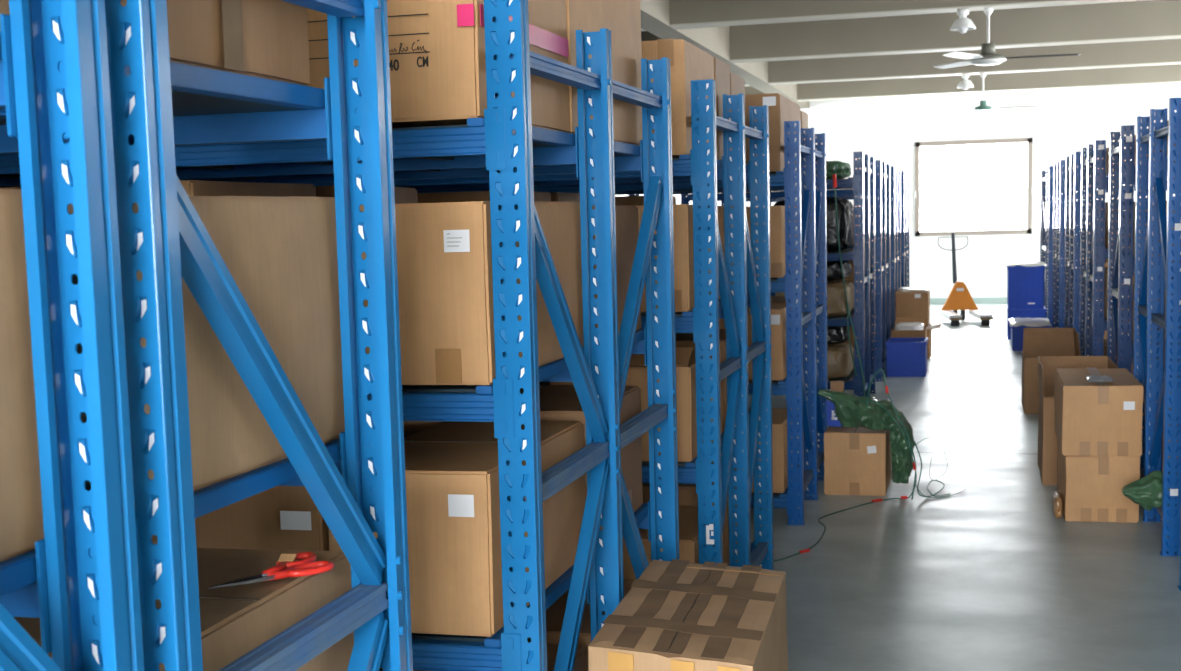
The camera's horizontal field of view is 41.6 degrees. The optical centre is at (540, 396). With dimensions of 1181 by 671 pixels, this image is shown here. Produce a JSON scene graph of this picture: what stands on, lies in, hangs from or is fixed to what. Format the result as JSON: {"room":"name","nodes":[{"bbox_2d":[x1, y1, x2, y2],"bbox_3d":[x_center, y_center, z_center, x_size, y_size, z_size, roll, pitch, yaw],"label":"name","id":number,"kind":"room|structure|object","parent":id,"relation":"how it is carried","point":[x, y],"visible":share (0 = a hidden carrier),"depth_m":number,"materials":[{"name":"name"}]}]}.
{"room":"warehouse","nodes":[
{"label":"warehouse","id":0,"kind":"room"},
{"bbox_2d":[615,83,1180,297],"bbox_3d":[6.397,-3.478,25.494,12.900,3.900,0.200,0,7,16],"label":"wall","id":1,"kind":"structure","parent":0,"point":[1064,122],"depth_m":25.22,"materials":[{"name":"white paint"}]},
{"bbox_2d":[640,0,809,108],"bbox_3d":[0.349,-3.363,11.623,0.260,0.620,29.600,0,7,16],"label":"ceiling beam","id":2,"kind":"structure","parent":1,"relation":"attached to","point":[655,14],"depth_m":16.44,"materials":[{"name":"paint"}]},
{"bbox_2d":[930,297,1006,303],"bbox_3d":[6.422,-1.579,25.608,12.500,0.100,0.015,0,7,16],"label":"baseboard","id":3,"kind":"structure","parent":1,"relation":"attached to","point":[985,300],"depth_m":25.37,"materials":[{"name":"grey"}]},
{"bbox_2d":[914,138,1033,235],"bbox_3d":[7.026,-3.399,25.222,1.862,1.530,0.100,0,7,16],"label":"whiteboard","id":4,"kind":"object","parent":1,"relation":"in","point":[963,187],"depth_m":25.22,"materials":[{"name":"silver metal"}]},
{"bbox_2d":[748,303,1180,670],"bbox_3d":[2.446,0.284,11.481,12.900,0.150,30.000,0,7,16],"label":"floor","id":5,"kind":"structure","parent":0,"point":[985,576],"depth_m":6.98,"materials":[{"name":"concrete"}]},
{"bbox_2d":[0,0,143,670],"bbox_3d":[-1.403,0.434,1.573,1.862,2.030,0.725,0,7,16],"label":"storage rack","id":6,"kind":"object","parent":5,"relation":"on","point":[81,580],"visible":1,"depth_m":1.59,"materials":[{"name":"metal"}]},
{"bbox_2d":[0,0,9,30],"bbox_3d":[-0.886,-0.534,1.352,0.562,0.402,0.646,0,7,16],"label":"carton","id":7,"kind":"object","parent":6,"relation":"on","point":[4,4],"visible":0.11,"depth_m":1.56,"materials":[{"name":"brown"}]},
{"bbox_2d":[0,189,43,561],"bbox_3d":[-0.866,0.000,1.427,0.564,0.383,0.677,0,7,16],"label":"carton","id":8,"kind":"object","parent":6,"relation":"on","point":[21,513],"visible":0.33,"depth_m":1.58,"materials":[{"name":"brown"}]},
{"bbox_2d":[0,0,412,670],"bbox_3d":[-2.046,0.339,2.566,3.638,2.030,0.740,0,7,16],"label":"storage rack","id":9,"kind":"object","parent":5,"relation":"on","point":[356,481],"visible":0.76,"depth_m":2.09,"materials":[{"name":"metal"}]},
{"bbox_2d":[13,547,353,670],"bbox_3d":[-0.643,0.446,2.226,0.564,0.342,0.659,0,7,16],"label":"carton","id":10,"kind":"object","parent":9,"relation":"on","point":[235,620],"visible":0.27,"depth_m":2.22,"materials":[{"name":"brown"}]},
{"bbox_2d":[208,552,333,588],"bbox_3d":[-0.374,0.249,2.227,0.091,0.024,0.218,2,7,28],"label":"scissors","id":11,"kind":"object","parent":10,"relation":"on","point":[285,567],"visible":1,"depth_m":2.24,"materials":[{"name":"red plastic"}]},
{"bbox_2d":[68,196,344,490],"bbox_3d":[-0.653,-0.087,2.174,0.573,0.374,0.693,0,7,16],"label":"carton","id":12,"kind":"object","parent":9,"relation":"on","point":[280,252],"visible":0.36,"depth_m":2.13,"materials":[{"name":"brown"}]},
{"bbox_2d":[121,0,308,85],"bbox_3d":[-0.684,-0.651,2.059,0.565,0.462,0.591,0,7,16],"label":"carton","id":13,"kind":"object","parent":9,"relation":"on","point":[267,39],"visible":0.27,"depth_m":2.06,"materials":[{"name":"brown"}]},
{"bbox_2d":[0,0,679,670],"bbox_3d":[-1.550,0.122,4.327,3.638,2.030,1.545,0,7,16],"label":"storage rack","id":14,"kind":"object","parent":5,"relation":"on","point":[503,146],"visible":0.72,"depth_m":3.56,"materials":[{"name":"metal"}]},
{"bbox_2d":[0,180,315,196],"bbox_3d":[-1.031,-0.280,3.724,0.812,0.440,0.660,0,7,16],"label":"carton","id":15,"kind":"object","parent":14,"relation":"on","point":[192,188],"visible":0.09,"depth_m":3.50,"materials":[{"name":"cardboard"}]},
{"bbox_2d":[152,431,418,550],"bbox_3d":[-0.611,0.286,3.654,0.510,0.332,0.701,0,7,16],"label":"carton","id":16,"kind":"object","parent":14,"relation":"on","point":[278,518],"visible":0.12,"depth_m":3.28,"materials":[{"name":"brown"}]},
{"bbox_2d":[313,186,417,204],"bbox_3d":[-0.821,-0.371,4.464,0.808,0.440,0.591,0,7,16],"label":"carton","id":17,"kind":"object","parent":14,"relation":"on","point":[403,195],"visible":0.03,"depth_m":4.46,"materials":[{"name":"cardboard"}]},
{"bbox_2d":[306,0,569,132],"bbox_3d":[-0.302,-0.841,3.437,0.577,0.502,0.727,0,7,16],"label":"carton","id":18,"kind":"object","parent":14,"relation":"on","point":[437,62],"visible":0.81,"depth_m":3.08,"materials":[{"name":"brown"}]},
{"bbox_2d":[328,420,584,636],"bbox_3d":[-0.167,0.275,3.579,0.375,0.347,0.800,0,7,16],"label":"carton","id":19,"kind":"object","parent":14,"relation":"on","point":[452,470],"visible":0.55,"depth_m":3.20,"materials":[{"name":"brown"}]},
{"bbox_2d":[360,201,583,384],"bbox_3d":[-0.234,-0.257,3.564,0.511,0.370,0.860,0,7,16],"label":"carton","id":20,"kind":"object","parent":14,"relation":"on","point":[444,250],"visible":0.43,"depth_m":3.12,"materials":[{"name":"brown"}]},
{"bbox_2d":[379,643,586,670],"bbox_3d":[-0.241,0.843,3.666,0.561,0.362,0.730,0,7,16],"label":"carton","id":21,"kind":"object","parent":14,"relation":"on","point":[580,664],"visible":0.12,"depth_m":3.85,"materials":[{"name":"brown"}]},
{"bbox_2d":[403,384,642,529],"bbox_3d":[-0.047,0.177,4.335,0.573,0.362,0.642,0,7,16],"label":"carton","id":22,"kind":"object","parent":14,"relation":"on","point":[557,402],"visible":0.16,"depth_m":4.34,"materials":[{"name":"brown"}]},
{"bbox_2d":[527,579,634,670],"bbox_3d":[-0.033,0.753,4.400,0.561,0.362,0.630,0,7,16],"label":"carton","id":23,"kind":"object","parent":14,"relation":"on","point":[555,613],"visible":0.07,"depth_m":4.15,"materials":[{"name":"brown"}]},
{"bbox_2d":[565,0,641,145],"bbox_3d":[-0.116,-0.905,4.215,0.629,0.442,0.859,0,7,16],"label":"carton","id":24,"kind":"object","parent":14,"relation":"on","point":[622,17],"visible":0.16,"depth_m":4.22,"materials":[{"name":"brown"}]},
{"bbox_2d":[592,205,640,336],"bbox_3d":[-0.056,-0.343,4.300,0.565,0.362,0.621,0,7,16],"label":"carton","id":25,"kind":"object","parent":14,"relation":"on","point":[627,216],"visible":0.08,"depth_m":4.30,"materials":[{"name":"brown"}]},
{"bbox_2d":[299,79,773,569],"bbox_3d":[-0.950,-0.140,6.459,3.638,2.030,1.455,0,7,16],"label":"storage rack","id":26,"kind":"object","parent":5,"relation":"on","point":[740,448],"visible":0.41,"depth_m":5.87,"materials":[{"name":"metal"}]},
{"bbox_2d":[417,191,550,202],"bbox_3d":[-0.421,-0.545,5.883,0.808,0.440,0.620,0,7,16],"label":"carton","id":27,"kind":"object","parent":26,"relation":"on","point":[481,196],"visible":0.08,"depth_m":5.52,"materials":[{"name":"cardboard"}]},
{"bbox_2d":[539,382,550,384],"bbox_3d":[-0.407,-0.029,5.944,0.808,0.440,0.618,0,7,16],"label":"carton","id":28,"kind":"object","parent":26,"relation":"on","point":[540,383],"visible":0.02,"depth_m":5.95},
{"bbox_2d":[549,192,579,201],"bbox_3d":[-0.232,-0.629,6.562,0.810,0.440,0.599,0,7,16],"label":"carton","id":29,"kind":"object","parent":26,"relation":"on","point":[555,196],"visible":0.03,"depth_m":6.25,"materials":[{"name":"cardboard"}]},
{"bbox_2d":[551,347,721,461],"bbox_3d":[0.363,-0.007,5.719,0.510,0.387,0.679,0,7,16],"label":"carton","id":30,"kind":"object","parent":26,"relation":"on","point":[685,356],"visible":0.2,"depth_m":5.37,"materials":[{"name":"brown"}]},
{"bbox_2d":[623,506,723,579],"bbox_3d":[0.385,0.610,5.804,0.510,0.302,0.651,0,7,16],"label":"carton","id":31,"kind":"object","parent":26,"relation":"on","point":[688,516],"visible":0.07,"depth_m":5.49,"materials":[{"name":"brown"}]},
{"bbox_2d":[641,39,713,157],"bbox_3d":[0.326,-1.046,5.570,0.510,0.387,0.620,0,7,16],"label":"carton","id":32,"kind":"object","parent":26,"relation":"on","point":[688,62],"visible":0.24,"depth_m":5.23,"materials":[{"name":"brown"}]},
{"bbox_2d":[637,204,719,311],"bbox_3d":[0.349,-0.513,5.660,0.509,0.367,0.679,0,7,16],"label":"carton","id":33,"kind":"object","parent":26,"relation":"on","point":[682,213],"visible":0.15,"depth_m":5.29,"materials":[{"name":"brown"}]},
{"bbox_2d":[643,463,743,565],"bbox_3d":[0.552,0.497,6.485,0.559,0.362,0.631,0,7,16],"label":"carton","id":34,"kind":"object","parent":26,"relation":"on","point":[687,495],"visible":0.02,"depth_m":6.14,"materials":[{"name":"brown"}]},
{"bbox_2d":[675,329,742,431],"bbox_3d":[0.537,-0.080,6.420,0.560,0.362,0.629,0,7,16],"label":"carton","id":35,"kind":"object","parent":26,"relation":"on","point":[682,339],"visible":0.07,"depth_m":6.07,"materials":[{"name":"brown"}]},
{"bbox_2d":[713,56,730,159],"bbox_3d":[0.440,-1.105,6.060,0.560,0.387,0.370,0,7,16],"label":"carton","id":36,"kind":"object","parent":26,"relation":"on","point":[721,69],"visible":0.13,"depth_m":5.89,"materials":[{"name":"brown"}]},
{"bbox_2d":[718,206,740,283],"bbox_3d":[0.522,-0.596,6.359,0.560,0.362,0.632,0,7,16],"label":"carton","id":37,"kind":"object","parent":26,"relation":"on","point":[720,208],"visible":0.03,"depth_m":5.99,"materials":[{"name":"brown"}]},
{"bbox_2d":[730,72,744,150],"bbox_3d":[0.543,-1.138,6.431,0.562,0.362,0.395,0,7,16],"label":"carton","id":38,"kind":"object","parent":26,"relation":"on","point":[737,86],"visible":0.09,"depth_m":6.29,"materials":[{"name":"brown"}]},
{"bbox_2d":[441,121,827,524],"bbox_3d":[-0.252,-0.445,8.939,3.638,2.030,1.415,0,7,16],"label":"storage rack","id":39,"kind":"object","parent":5,"relation":"on","point":[803,279],"visible":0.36,"depth_m":8.30,"materials":[{"name":"metal"}]},
{"bbox_2d":[615,196,675,204],"bbox_3d":[0.282,-0.853,8.383,0.810,0.440,0.631,0,7,16],"label":"carton","id":40,"kind":"object","parent":39,"relation":"on","point":[623,200],"visible":0.06,"depth_m":7.99,"materials":[{"name":"cardboard"}]},
{"bbox_2d":[712,408,797,492],"bbox_3d":[1.084,0.275,8.286,0.513,0.362,0.655,0,7,16],"label":"carton","id":41,"kind":"object","parent":39,"relation":"on","point":[779,415],"visible":0.25,"depth_m":7.93,"materials":[{"name":"brown"}]},
{"bbox_2d":[719,302,791,379],"bbox_3d":[1.067,-0.301,8.217,0.513,0.362,0.660,0,7,16],"label":"carton","id":42,"kind":"object","parent":39,"relation":"on","point":[778,309],"visible":0.22,"depth_m":7.87,"materials":[{"name":"brown"}]},
{"bbox_2d":[746,206,795,277],"bbox_3d":[1.051,-0.818,8.159,0.510,0.362,0.655,0,7,16],"label":"carton","id":43,"kind":"object","parent":39,"relation":"on","point":[777,213],"visible":0.13,"depth_m":7.80,"materials":[{"name":"brown"}]},
{"bbox_2d":[745,93,800,173],"bbox_3d":[1.074,-1.373,8.234,0.518,0.387,0.974,0,7,16],"label":"carton","id":44,"kind":"object","parent":39,"relation":"on","point":[781,109],"visible":0.27,"depth_m":7.74,"materials":[{"name":"brown"}]},
{"bbox_2d":[771,296,806,353],"bbox_3d":[1.241,-0.387,8.924,0.562,0.362,0.550,0,7,16],"label":"carton","id":45,"kind":"object","parent":39,"relation":"on","point":[773,298],"visible":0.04,"depth_m":8.85,"materials":[{"name":"brown"}]},
{"bbox_2d":[801,110,807,166],"bbox_3d":[1.242,-1.443,8.912,0.569,0.362,0.375,0,7,16],"label":"carton","id":46,"kind":"object","parent":39,"relation":"on","point":[804,117],"visible":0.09,"depth_m":8.73,"materials":[{"name":"brown"}]},
{"bbox_2d":[588,559,787,670],"bbox_3d":[0.371,0.819,3.671,0.372,0.686,0.959,0,7,14],"label":"carton","id":47,"kind":"object","parent":5,"relation":"on","point":[678,615],"visible":1,"depth_m":3.50,"materials":[{"name":"brown"}]},
{"bbox_2d":[629,151,875,396],"bbox_3d":[1.802,-0.966,12.963,1.862,2.030,1.395,0,7,16],"label":"storage rack","id":48,"kind":"object","parent":5,"relation":"on","point":[862,182],"visible":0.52,"depth_m":12.16,"materials":[{"name":"metal"}]},
{"bbox_2d":[774,198,853,251],"bbox_3d":[2.187,-1.379,12.459,0.620,0.430,0.600,0,7,16],"label":"plastic bag","id":49,"kind":"object","parent":48,"relation":"on","point":[845,210],"visible":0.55,"depth_m":12.14,"materials":[{"name":"plastic"}]},
{"bbox_2d":[775,280,853,316],"bbox_3d":[2.212,-0.799,12.523,0.599,0.280,0.598,0,7,16],"label":"parcel","id":50,"kind":"object","parent":48,"relation":"on","point":[836,300],"visible":0.4,"depth_m":12.21,"materials":[{"name":"cardboard"}]},
{"bbox_2d":[822,261,850,280],"bbox_3d":[2.208,-1.022,12.497,0.555,0.160,0.500,0,7,16],"label":"plastic bag","id":51,"kind":"object","parent":50,"relation":"on","point":[834,271],"visible":0.38,"depth_m":12.23,"materials":[{"name":"plastic"}]},
{"bbox_2d":[810,161,850,178],"bbox_3d":[2.223,-1.806,12.397,0.500,0.150,0.499,0,7,16],"label":"cloth bundle","id":52,"kind":"object","parent":48,"relation":"on","point":[843,171],"visible":0.44,"depth_m":12.15,"materials":[{"name":"fabric"}]},
{"bbox_2d":[823,343,852,379],"bbox_3d":[2.228,-0.297,12.579,0.579,0.270,0.599,0,7,16],"label":"parcel","id":53,"kind":"object","parent":48,"relation":"on","point":[839,359],"visible":0.35,"depth_m":12.26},
{"bbox_2d":[817,326,849,344],"bbox_3d":[2.219,-0.520,12.556,0.536,0.169,0.499,0,7,16],"label":"plastic bag","id":54,"kind":"object","parent":53,"relation":"on","point":[835,334],"visible":0.29,"depth_m":12.29,"materials":[{"name":"plastic"}]},
{"bbox_2d":[833,163,865,397],"bbox_3d":[2.402,-0.830,11.949,0.133,1.943,0.342,-5,7,-25],"label":"hanging cable","id":55,"kind":"object","parent":48,"relation":"hanging from","point":[834,175],"visible":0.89,"depth_m":12.02,"materials":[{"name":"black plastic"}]},
{"bbox_2d":[681,160,890,381],"bbox_3d":[2.441,-1.245,15.233,1.862,2.030,1.545,0,7,16],"label":"storage rack","id":56,"kind":"object","parent":5,"relation":"on","point":[882,170],"visible":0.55,"depth_m":14.57,"materials":[{"name":"metal"}]},
{"bbox_2d":[841,261,872,291],"bbox_3d":[2.816,-1.101,14.738,0.650,0.360,0.561,0,7,16],"label":"carton","id":57,"kind":"object","parent":56,"relation":"on","point":[851,277],"visible":0.02,"depth_m":14.42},
{"bbox_2d":[844,324,872,358],"bbox_3d":[2.832,-0.525,14.804,0.649,0.360,0.562,0,7,16],"label":"carton","id":58,"kind":"object","parent":56,"relation":"on","point":[851,330],"visible":0.02,"depth_m":14.49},
{"bbox_2d":[852,206,872,244],"bbox_3d":[2.801,-1.618,14.678,0.651,0.360,0.558,0,7,16],"label":"carton","id":59,"kind":"object","parent":56,"relation":"on","point":[853,206],"visible":0.05,"depth_m":14.37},
{"bbox_2d":[721,166,900,335],"bbox_3d":[3.062,-1.516,17.437,1.862,2.030,1.355,0,7,16],"label":"storage rack","id":60,"kind":"object","parent":5,"relation":"on","point":[895,217],"visible":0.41,"depth_m":16.73,"materials":[{"name":"metal"}]},
{"bbox_2d":[769,171,909,286],"bbox_3d":[3.695,-1.792,19.688,1.862,2.030,1.465,0,7,16],"label":"storage rack","id":61,"kind":"object","parent":5,"relation":"on","point":[905,243],"visible":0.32,"depth_m":19.26,"materials":[{"name":"metal"}]},
{"bbox_2d":[824,427,890,495],"bbox_3d":[1.822,0.343,8.915,0.355,0.354,0.571,0,7,16],"label":"carton","id":62,"kind":"object","parent":5,"relation":"on","point":[857,461],"visible":0.88,"depth_m":8.65,"materials":[{"name":"brown"}]},
{"bbox_2d":[826,400,841,426],"bbox_3d":[1.717,0.087,8.941,0.134,0.148,0.192,0,7,16],"label":"plastic bin","id":63,"kind":"object","parent":62,"relation":"on","point":[832,420],"visible":0.42,"depth_m":8.87,"materials":[{"name":"blue plastic"}]},
{"bbox_2d":[830,381,843,391],"bbox_3d":[1.738,0.025,9.096,0.075,0.235,0.060,0,7,16],"label":"carton","id":64,"kind":"object","parent":62,"relation":"on","point":[838,386],"visible":0.4,"depth_m":9.06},
{"bbox_2d":[818,389,914,483],"bbox_3d":[1.843,0.219,8.748,0.556,0.536,0.386,-2,7,-1],"label":"tarpaulin","id":65,"kind":"object","parent":62,"relation":"on","point":[848,409],"visible":0.97,"depth_m":8.65,"materials":[{"name":"plastic"}]},
{"bbox_2d":[774,369,965,561],"bbox_3d":[1.579,0.273,7.970,0.402,0.724,2.284,3,8,38],"label":"cable","id":66,"kind":"object","parent":5,"relation":"on","point":[886,386],"visible":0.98,"depth_m":8.45,"materials":[{"name":"teal"}]},
{"bbox_2d":[885,337,927,376],"bbox_3d":[3.525,-0.386,14.940,0.378,0.330,0.550,0,7,16],"label":"plastic crate","id":67,"kind":"object","parent":5,"relation":"on","point":[906,356],"visible":1,"depth_m":14.69,"materials":[{"name":"plastic"}]},
{"bbox_2d":[891,318,940,337],"bbox_3d":[3.852,-0.567,15.902,0.487,0.450,0.721,0,7,16],"label":"carton","id":68,"kind":"object","parent":67,"relation":"on","point":[895,333],"visible":0.26,"depth_m":15.60,"materials":[{"name":"cardboard"}]},
{"bbox_2d":[895,322,923,329],"bbox_3d":[3.752,-0.708,15.804,0.290,0.099,0.417,0,7,16],"label":"plastic wrap","id":69,"kind":"object","parent":68,"relation":"in","point":[901,325],"visible":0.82,"depth_m":15.64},
{"bbox_2d":[927,323,931,358],"bbox_3d":[4.015,-0.604,16.710,0.363,0.332,0.761,0,7,16],"label":"carton","id":70,"kind":"object","parent":5,"relation":"on","point":[929,332],"visible":0.19,"depth_m":16.32,"materials":[{"name":"brown"}]},
{"bbox_2d":[896,286,929,325],"bbox_3d":[4.003,-0.976,16.692,0.341,0.403,0.716,0,7,16],"label":"carton","id":71,"kind":"object","parent":70,"relation":"on","point":[911,302],"visible":0.78,"depth_m":16.36,"materials":[{"name":"brown"}]},
{"bbox_2d":[937,233,992,325],"bbox_3d":[5.788,-1.621,21.219,0.578,1.222,1.315,-1,7,8],"label":"truck","id":72,"kind":"object","parent":5,"relation":"on","point":[959,298],"visible":1,"depth_m":21.70,"materials":[{"name":"orange paint"}]},
{"bbox_2d":[1006,306,1046,339],"bbox_3d":[5.841,-0.899,18.697,0.445,0.360,0.700,0,7,16],"label":"plastic crate","id":73,"kind":"object","parent":5,"relation":"on","point":[1011,313],"visible":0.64,"depth_m":18.37,"materials":[{"name":"plastic"}]},
{"bbox_2d":[1005,261,1046,308],"bbox_3d":[5.819,-1.350,18.648,0.459,0.547,0.756,0,7,16],"label":"plastic crate","id":74,"kind":"object","parent":73,"relation":"on","point":[1025,280],"visible":1,"depth_m":18.32,"materials":[{"name":"blue plastic"}]},
{"bbox_2d":[1008,317,1051,350],"bbox_3d":[5.463,-0.711,17.362,0.432,0.313,0.972,0,7,16],"label":"plastic crate","id":75,"kind":"object","parent":5,"relation":"on","point":[1018,324],"visible":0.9,"depth_m":16.98,"materials":[{"name":"plastic"}]},
{"bbox_2d":[1022,328,1080,413],"bbox_3d":[3.961,-0.209,12.066,0.417,0.610,0.665,0,7,16],"label":"carton","id":76,"kind":"object","parent":5,"relation":"on","point":[1037,342],"visible":0.46,"depth_m":12.31,"materials":[{"name":"cardboard"}]},
{"bbox_2d":[1052,492,1062,518],"bbox_3d":[2.637,0.551,7.924,0.045,0.120,0.220,0,7,16],"label":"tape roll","id":77,"kind":"object","parent":5,"relation":"on","point":[1057,504],"visible":1,"depth_m":7.83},
{"bbox_2d":[1038,356,1117,484],"bbox_3d":[3.135,0.126,9.083,0.422,0.671,0.731,0,7,16],"label":"carton","id":78,"kind":"object","parent":5,"relation":"on","point":[1047,437],"visible":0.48,"depth_m":9.01,"materials":[{"name":"cardboard"}]},
{"bbox_2d":[1057,443,1140,522],"bbox_3d":[2.902,0.415,8.094,0.393,0.337,0.795,0,7,16],"label":"carton","id":79,"kind":"object","parent":5,"relation":"on","point":[1090,487],"visible":0.59,"depth_m":7.74,"materials":[{"name":"brown"}]},
{"bbox_2d":[1054,368,1143,455],"bbox_3d":[2.893,0.060,8.080,0.397,0.368,0.890,0,7,16],"label":"carton","id":80,"kind":"object","parent":79,"relation":"on","point":[1099,411],"visible":1,"depth_m":7.68,"materials":[{"name":"brown"}]},
{"bbox_2d":[1040,166,1166,327],"bbox_3d":[7.238,-1.853,19.337,1.862,2.030,2.515,0,7,16],"label":"storage rack","id":81,"kind":"object","parent":5,"relation":"on","point":[1047,196],"visible":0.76,"depth_m":18.95,"materials":[{"name":"metal"}]},
{"bbox_2d":[1052,160,1167,327],"bbox_3d":[6.391,-1.483,16.326,1.862,2.030,1.415,0,7,16],"label":"storage rack","id":82,"kind":"object","parent":5,"relation":"on","point":[1060,184],"visible":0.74,"depth_m":16.41,"materials":[{"name":"metal"}]},
{"bbox_2d":[1064,151,1167,341],"bbox_3d":[5.725,-1.192,13.960,1.862,2.030,1.465,0,7,16],"label":"storage rack","id":83,"kind":"object","parent":5,"relation":"on","point":[1073,168],"visible":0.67,"depth_m":14.06,"materials":[{"name":"metal"}]},
{"bbox_2d":[1082,325,1122,351],"bbox_3d":[5.188,-0.463,13.807,0.696,0.330,0.511,0,7,16],"label":"carton","id":84,"kind":"object","parent":83,"relation":"on","point":[1105,332],"visible":0.03,"depth_m":13.60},
{"bbox_2d":[1079,140,1167,355],"bbox_3d":[5.086,-0.913,11.690,1.862,2.030,1.515,0,7,16],"label":"storage rack","id":85,"kind":"object","parent":5,"relation":"on","point":[1094,322],"visible":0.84,"depth_m":11.71,"materials":[{"name":"metal"}]},
{"bbox_2d":[1105,202,1123,247],"bbox_3d":[4.525,-1.279,11.436,0.696,0.330,0.611,0,7,16],"label":"carton","id":86,"kind":"object","parent":85,"relation":"on","point":[1106,203],"visible":0.15,"depth_m":11.39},
{"bbox_2d":[1106,147,1124,173],"bbox_3d":[4.511,-1.741,11.383,0.695,0.200,0.608,0,7,16],"label":"carton","id":87,"kind":"object","parent":85,"relation":"on","point":[1108,148],"visible":0.1,"depth_m":11.36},
{"bbox_2d":[1104,270,1138,317],"bbox_3d":[4.540,-0.763,11.496,0.694,0.330,0.609,0,7,16],"label":"carton","id":88,"kind":"object","parent":85,"relation":"on","point":[1105,272],"visible":0.15,"depth_m":11.48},
{"bbox_2d":[1103,347,1150,374],"bbox_3d":[4.555,-0.187,11.562,0.694,0.330,0.611,0,7,16],"label":"carton","id":89,"kind":"object","parent":85,"relation":"on","point":[1104,348],"visible":0.06,"depth_m":11.42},
{"bbox_2d":[1107,125,1174,371],"bbox_3d":[4.423,-0.624,9.333,1.862,2.030,0.845,0,7,16],"label":"storage rack","id":90,"kind":"object","parent":5,"relation":"on","point":[1122,259],"visible":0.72,"depth_m":9.20,"materials":[{"name":"metal"}]},
{"bbox_2d":[1129,201,1152,256],"bbox_3d":[3.958,-1.032,9.428,0.696,0.330,0.610,0,7,16],"label":"carton","id":91,"kind":"object","parent":90,"relation":"on","point":[1134,201],"visible":0.07,"depth_m":9.39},
{"bbox_2d":[1130,135,1154,166],"bbox_3d":[3.946,-1.494,9.377,0.694,0.200,0.611,0,7,16],"label":"carton","id":92,"kind":"object","parent":90,"relation":"on","point":[1135,135],"visible":0.07,"depth_m":9.33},
{"bbox_2d":[1127,284,1165,343],"bbox_3d":[3.974,-0.516,9.489,0.694,0.330,0.609,0,7,16],"label":"carton","id":93,"kind":"object","parent":90,"relation":"on","point":[1128,284],"visible":0.09,"depth_m":9.43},
{"bbox_2d":[1133,97,1180,555],"bbox_3d":[3.862,-0.379,7.340,1.862,2.030,1.515,0,7,16],"label":"storage rack","id":94,"kind":"object","parent":5,"relation":"on","point":[1156,274],"visible":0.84,"depth_m":7.54,"materials":[{"name":"metal"}]},
{"bbox_2d":[1122,470,1176,510],"bbox_3d":[2.894,0.409,7.218,0.360,0.245,0.241,0,7,16],"label":"cloth bundle","id":95,"kind":"object","parent":94,"relation":"on","point":[1146,491],"visible":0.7,"depth_m":7.20,"materials":[{"name":"plastic"}]},
{"bbox_2d":[1157,300,1165,366],"bbox_3d":[3.521,-0.318,7.878,0.696,0.330,0.539,0,7,16],"label":"carton","id":96,"kind":"object","parent":94,"relation":"on","point":[1164,300],"visible":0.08,"depth_m":7.87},
{"bbox_2d":[1158,200,1174,262],"bbox_3d":[3.506,-0.835,7.818,0.694,0.330,0.540,0,7,16],"label":"carton","id":97,"kind":"object","parent":94,"relation":"on","point":[1166,200],"visible":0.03,"depth_m":7.81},
{"bbox_2d":[1156,409,1177,471],"bbox_3d":[3.537,0.258,7.944,0.695,0.330,0.540,0,7,16],"label":"carton","id":98,"kind":"object","parent":94,"relation":"on","point":[1169,409],"visible":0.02,"depth_m":7.92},
{"bbox_2d":[1160,120,1175,155],"bbox_3d":[3.493,-1.296,7.765,0.697,0.200,0.538,0,7,16],"label":"carton","id":99,"kind":"object","parent":94,"relation":"on","point":[1168,120],"visible":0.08,"depth_m":7.75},
{"bbox_2d":[1177,511,1180,589],"bbox_3d":[3.303,-0.135,5.356,1.862,2.030,1.465,0,7,16],"label":"storage rack","id":100,"kind":"object","parent":5,"relation":"on","point":[1179,586],"visible":1,"depth_m":6.38,"materials":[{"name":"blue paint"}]},
{"bbox_3d":[2.331,-3.738,11.019,12.900,0.150,30.000,0,7,16],"label":"ceiling","id":101,"kind":"structure","parent":0,"visible":0},
{"bbox_2d":[641,0,1145,30],"bbox_3d":[3.066,-3.674,13.634,12.500,0.615,0.286,0,7,16],"label":"ceiling beam","id":102,"kind":"structure","parent":101,"relation":"attached to","point":[684,14],"depth_m":13.73,"materials":[{"name":"paint"}]},
{"bbox_2d":[950,9,975,33],"bbox_3d":[3.671,-3.264,13.504,0.216,0.205,0.216,0,7,16],"label":"ceiling lamp","id":103,"kind":"object","parent":102,"relation":"attached to","point":[962,24],"visible":1,"depth_m":13.45,"materials":[{"name":"white metal"}]},
{"bbox_2d":[933,8,1080,68],"bbox_3d":[4.013,-3.127,13.413,1.237,0.485,1.334,0,7,16],"label":"ceiling fan","id":104,"kind":"object","parent":102,"relation":"hanging from","point":[987,56],"visible":1,"depth_m":13.43,"materials":[{"name":"silver metal"}]},
{"bbox_2d":[641,0,1180,62],"bbox_3d":[4.021,-4.092,17.028,12.500,0.615,0.286,0,7,16],"label":"ceiling beam","id":105,"kind":"structure","parent":101,"relation":"attached to","point":[1146,20],"depth_m":16.79,"materials":[{"name":"paint"}]},
{"bbox_2d":[744,39,1180,85],"bbox_3d":[4.922,-4.485,20.230,12.500,0.615,0.286,0,7,16],"label":"ceiling beam","id":106,"kind":"structure","parent":101,"relation":"attached to","point":[1168,51],"depth_m":19.95,"materials":[{"name":"concrete"}]},
{"bbox_2d":[957,74,973,89],"bbox_3d":[5.499,-4.075,20.108,0.216,0.205,0.216,0,7,16],"label":"ceiling lamp","id":107,"kind":"object","parent":106,"relation":"attached to","point":[965,83],"visible":1,"depth_m":20.05,"materials":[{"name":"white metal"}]},
{"bbox_2d":[929,73,1037,111],"bbox_3d":[5.797,-3.980,20.356,1.359,0.477,0.789,0,7,16],"label":"ceiling fan","id":108,"kind":"object","parent":106,"relation":"hanging from","point":[983,107],"visible":1,"depth_m":20.07,"materials":[{"name":"white metal"}]},
{"bbox_2d":[745,64,1180,101],"bbox_3d":[5.850,-4.891,23.528,12.500,0.615,0.286,0,7,16],"label":"ceiling beam","id":109,"kind":"structure","parent":101,"relation":"attached to","point":[1159,74],"depth_m":23.16,"materials":[{"name":"paint"}]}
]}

